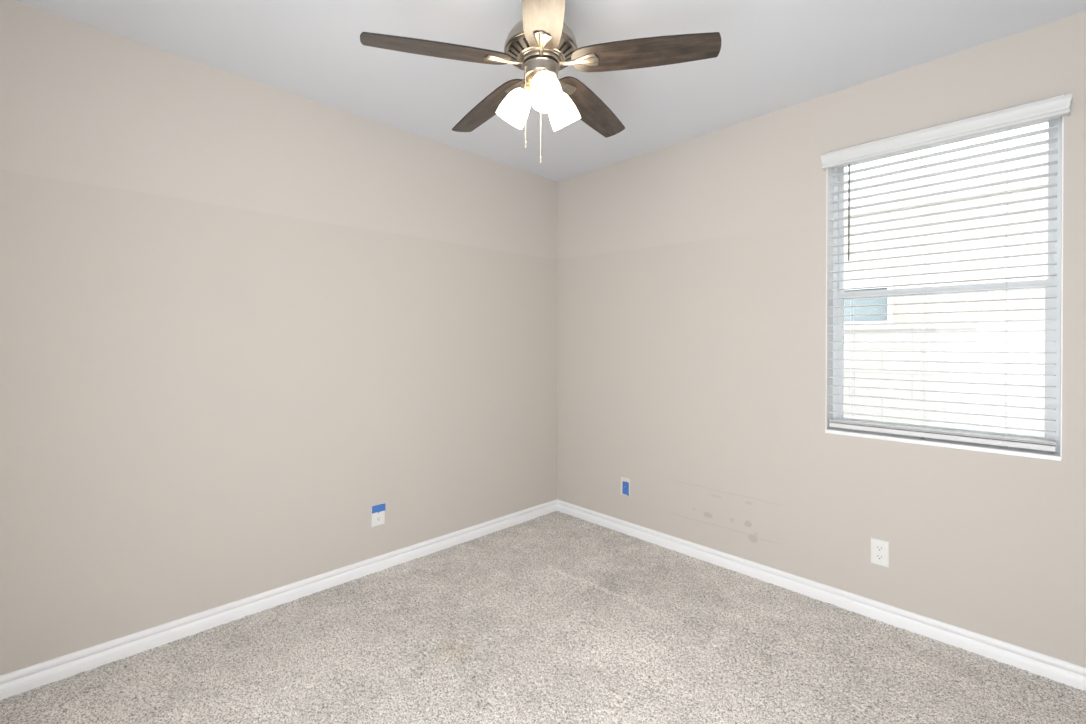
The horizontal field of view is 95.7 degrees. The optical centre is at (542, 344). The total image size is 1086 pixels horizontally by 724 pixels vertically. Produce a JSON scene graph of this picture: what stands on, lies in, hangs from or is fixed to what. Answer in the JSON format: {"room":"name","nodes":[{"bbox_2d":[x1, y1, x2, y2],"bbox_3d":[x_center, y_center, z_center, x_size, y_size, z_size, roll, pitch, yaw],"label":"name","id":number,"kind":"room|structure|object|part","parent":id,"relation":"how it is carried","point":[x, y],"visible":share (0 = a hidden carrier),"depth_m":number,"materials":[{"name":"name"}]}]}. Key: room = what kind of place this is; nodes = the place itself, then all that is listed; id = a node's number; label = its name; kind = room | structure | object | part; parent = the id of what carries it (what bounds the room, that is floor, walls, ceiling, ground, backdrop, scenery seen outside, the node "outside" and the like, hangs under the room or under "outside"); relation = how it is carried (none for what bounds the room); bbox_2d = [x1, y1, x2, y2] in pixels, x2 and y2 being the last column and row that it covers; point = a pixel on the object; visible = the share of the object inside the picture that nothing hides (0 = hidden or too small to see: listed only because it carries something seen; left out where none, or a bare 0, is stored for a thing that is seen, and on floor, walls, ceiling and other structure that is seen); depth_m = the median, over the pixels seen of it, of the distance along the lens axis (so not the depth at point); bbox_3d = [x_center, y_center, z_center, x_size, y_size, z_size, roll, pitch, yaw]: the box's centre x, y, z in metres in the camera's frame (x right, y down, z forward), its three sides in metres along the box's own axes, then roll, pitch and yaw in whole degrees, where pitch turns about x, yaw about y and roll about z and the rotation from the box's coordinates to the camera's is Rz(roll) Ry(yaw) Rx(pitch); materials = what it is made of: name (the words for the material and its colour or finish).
{"room":"empty bedroom","nodes":[
{"label":"empty bedroom","id":0,"kind":"room"},
{"bbox_2d":[0,0,557,674],"bbox_3d":[-1.040,0.025,2.650,3.370,2.710,0.160,0,0,-44],"label":"wall","id":1,"kind":"structure","parent":0,"point":[242,319],"depth_m":2.18,"materials":[{"name":"beige paint"}]},
{"bbox_2d":[0,499,556,699],"bbox_3d":[-0.983,1.197,2.591,3.050,0.088,0.014,0,0,-44],"label":"baseboard","id":2,"kind":"structure","parent":1,"relation":"attached to","point":[25,679],"depth_m":2.19,"materials":[{"name":"white wood"}]},
{"bbox_2d":[371,503,384,526],"bbox_3d":[-0.897,0.928,2.677,0.075,0.114,0.008,0,0,-44],"label":"electrical outlet","id":3,"kind":"object","parent":1,"relation":"attached to","point":[378,518],"visible":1,"depth_m":2.67,"materials":[{"name":"white plastic"}]},
{"bbox_2d":[372,503,384,513],"bbox_3d":[-0.893,0.891,2.674,0.077,0.040,0.001,0,0,-44],"label":"tape","id":4,"kind":"object","parent":3,"relation":"attached to","point":[381,507],"visible":1,"depth_m":2.67,"materials":[{"name":"blue plastic"}]},
{"bbox_2d":[0,511,1085,723],"bbox_3d":[0.043,1.237,1.541,3.050,0.007,2.950,0,0,-44],"label":"floor","id":5,"kind":"structure","parent":0,"point":[556,617],"depth_m":1.92,"materials":[{"name":"beige carpet"}]},
{"bbox_2d":[13,0,1085,181],"bbox_3d":[0.050,-1.264,1.534,3.050,0.120,2.950,0,0,-44],"label":"ceiling","id":6,"kind":"structure","parent":0,"point":[774,55],"depth_m":2.01,"materials":[{"name":"white paint"}]},
{"bbox_2d":[360,0,720,162],"bbox_3d":[-0.013,-0.916,1.668,1.081,0.577,1.071,0,0,-44],"label":"ceiling fan","id":7,"kind":"object","parent":6,"relation":"hanging from","point":[541,45],"visible":1,"depth_m":1.57,"materials":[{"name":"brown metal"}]},
{"bbox_3d":[-0.323,-0.914,1.525,0.460,0.005,0.118,-3,13,-19],"label":"blade","id":8,"kind":"part","parent":7,"relation":"part of","materials":[{"name":"brown wood"}]},
{"bbox_3d":[-0.210,-0.915,1.903,0.118,0.006,0.460,-14,6,-37],"label":"blade","id":9,"kind":"part","parent":7,"relation":"part of","materials":[{"name":"brown wood"}]},
{"bbox_3d":[-0.088,-0.812,1.669,0.102,0.112,0.102,30,12,-6],"label":"lamp shade","id":10,"kind":"part","parent":7,"relation":"part of","materials":[{"name":"white glass"}]},
{"bbox_3d":[-0.059,-0.863,1.655,0.042,0.048,0.051,0,0,-44],"label":"light arm","id":11,"kind":"part","parent":7,"relation":"part of","materials":[{"name":"gold metal"}]},
{"bbox_3d":[-0.053,-0.786,1.606,0.013,0.249,0.004,0,0,-34],"label":"pull chain","id":12,"kind":"part","parent":7,"relation":"part of","materials":[{"name":"silver metal"}]},
{"bbox_3d":[-0.008,-0.778,1.693,0.004,0.264,0.012,0,0,-1],"label":"pull chain","id":13,"kind":"part","parent":7,"relation":"part of","materials":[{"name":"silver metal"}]},
{"bbox_3d":[0.002,-0.913,1.301,0.118,0.006,0.460,12,3,-2],"label":"blade","id":14,"kind":"part","parent":7,"relation":"part of","materials":[{"name":"brown wood"}]},
{"bbox_3d":[0.006,-0.814,1.552,0.050,0.082,0.050,-20,-35,22],"label":"light bulb","id":15,"kind":"part","parent":7,"relation":"part of","materials":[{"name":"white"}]},
{"bbox_3d":[0.006,-0.812,1.551,0.102,0.112,0.102,-20,-35,22],"label":"lamp shade","id":16,"kind":"part","parent":7,"relation":"part of","materials":[{"name":"white glass"}]},
{"bbox_3d":[0.061,-0.812,1.691,0.102,0.112,0.102,-37,22,-26],"label":"lamp shade","id":17,"kind":"part","parent":7,"relation":"part of","materials":[{"name":"white glass"}]},
{"bbox_3d":[0.184,-0.914,1.913,0.118,0.005,0.460,-13,-10,33],"label":"blade","id":18,"kind":"part","parent":7,"relation":"part of","materials":[{"name":"brown wood"}]},
{"bbox_3d":[0.315,-0.913,1.541,0.460,0.005,0.118,3,-10,17],"label":"blade","id":19,"kind":"part","parent":7,"relation":"part of","materials":[{"name":"brown wood"}]},
{"bbox_2d":[557,11,1085,666],"bbox_3d":[1.194,0.031,2.659,0.160,2.710,2.950,0,0,-44],"label":"wall","id":20,"kind":"structure","parent":0,"point":[691,273],"depth_m":2.49,"materials":[{"name":"beige paint"}]},
{"bbox_2d":[621,477,629,495],"bbox_3d":[0.537,0.929,3.213,0.008,0.112,0.070,0,0,-44],"label":"wall plate","id":21,"kind":"object","parent":20,"relation":"attached to","point":[622,478],"visible":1,"depth_m":3.21,"materials":[{"name":"beige"}]},
{"bbox_2d":[622,481,628,495],"bbox_3d":[0.539,0.940,3.206,0.001,0.092,0.052,0,0,-44],"label":"tape","id":22,"kind":"object","parent":21,"relation":"attached to","point":[625,489],"visible":1,"depth_m":3.21,"materials":[{"name":"blue plastic"}]},
{"bbox_2d":[557,499,1085,690],"bbox_3d":[1.129,1.202,2.602,0.014,0.088,2.950,0,0,-44],"label":"baseboard","id":23,"kind":"structure","parent":20,"relation":"attached to","point":[1061,671],"depth_m":2.24,"materials":[{"name":"white wood"}]},
{"bbox_2d":[871,538,888,567],"bbox_3d":[1.515,0.936,2.211,0.008,0.114,0.070,0,0,-44],"label":"electrical outlet","id":24,"kind":"object","parent":20,"relation":"attached to","point":[879,548],"visible":1,"depth_m":2.21,"materials":[{"name":"white plastic"}]},
{"bbox_2d":[875,545,883,551],"bbox_3d":[1.514,0.916,2.209,0.002,0.023,0.033,0,0,-44],"label":"socket","id":25,"kind":"object","parent":24,"relation":"attached to","point":[878,548],"depth_m":2.21,"materials":[{"name":"grey plastic"}]},
{"bbox_2d":[875,554,883,559],"bbox_3d":[1.513,0.955,2.209,0.002,0.023,0.033,0,0,-44],"label":"socket","id":26,"kind":"object","parent":24,"relation":"attached to","point":[877,556],"depth_m":2.21,"materials":[{"name":"grey plastic"}]},
{"bbox_2d":[825,95,1063,460],"bbox_3d":[1.692,-0.246,2.141,0.160,1.350,0.785,0,0,-44],"label":"window","id":27,"kind":"structure","parent":20,"relation":"in","point":[1057,269],"depth_m":2.04,"materials":[{"name":"white plastic"}]},
{"bbox_3d":[1.720,0.066,2.170,0.004,0.590,0.693,0,0,-44],"label":"pane","id":28,"kind":"part","parent":27,"relation":"part of","materials":[{"name":"clear glass"}]},
{"bbox_3d":[1.671,0.419,2.124,0.106,0.018,0.785,0,0,-44],"label":"sill","id":29,"kind":"part","parent":27,"relation":"part of","materials":[{"name":"white wood"}]},
{"bbox_3d":[1.720,0.067,2.170,0.020,0.644,0.741,0,0,-44],"label":"sash","id":30,"kind":"part","parent":27,"relation":"part of","materials":[{"name":"white plastic"}]},
{"bbox_2d":[820,94,1071,451],"bbox_3d":[1.650,-0.249,2.094,0.122,1.308,0.817,0,0,-44],"label":"window blind","id":31,"kind":"object","parent":27,"relation":"attached to","point":[1053,108],"visible":1,"depth_m":2.05,"materials":[{"name":"white plastic"}]},
{"bbox_3d":[1.467,-0.238,2.330,0.054,1.250,0.001,0,0,-44],"label":"ladder cord","id":32,"kind":"part","parent":31,"relation":"part of","materials":[{"name":"white fabric"}]},
{"bbox_3d":[1.657,-0.237,2.136,0.054,1.250,0.001,0,0,-44],"label":"ladder cord","id":33,"kind":"part","parent":31,"relation":"part of","materials":[{"name":"white fabric"}]},
{"bbox_3d":[1.668,0.389,2.125,0.050,0.022,0.761,0,0,-44],"label":"rail","id":34,"kind":"part","parent":31,"relation":"part of","materials":[{"name":"white plastic"}]},
{"bbox_3d":[1.839,-0.236,1.950,0.054,1.250,0.001,0,0,-44],"label":"ladder cord","id":35,"kind":"part","parent":31,"relation":"part of","materials":[{"name":"white fabric"}]},
{"bbox_3d":[1.737,-0.558,2.184,0.020,0.674,0.741,0,0,-44],"label":"sash","id":36,"kind":"part","parent":27,"relation":"part of","materials":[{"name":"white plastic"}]},
{"label":"outside","id":37,"kind":"structure","parent":0,"visible":0},
{"bbox_3d":[6.564,1.460,7.181,13.840,0.150,20.000,0,0,-44],"label":"ground","id":38,"kind":"structure","parent":37,"visible":0},
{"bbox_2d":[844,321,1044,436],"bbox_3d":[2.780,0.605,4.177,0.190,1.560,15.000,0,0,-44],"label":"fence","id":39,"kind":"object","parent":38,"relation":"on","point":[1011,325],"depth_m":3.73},
{"bbox_2d":[844,144,1047,323],"bbox_3d":[5.197,-0.543,7.233,3.520,3.850,14.800,0,0,-44],"label":"neighbouring house","id":40,"kind":"structure","parent":38,"relation":"on","point":[1038,259],"depth_m":5.58,"materials":[{"name":"beige paint"}]}
]}

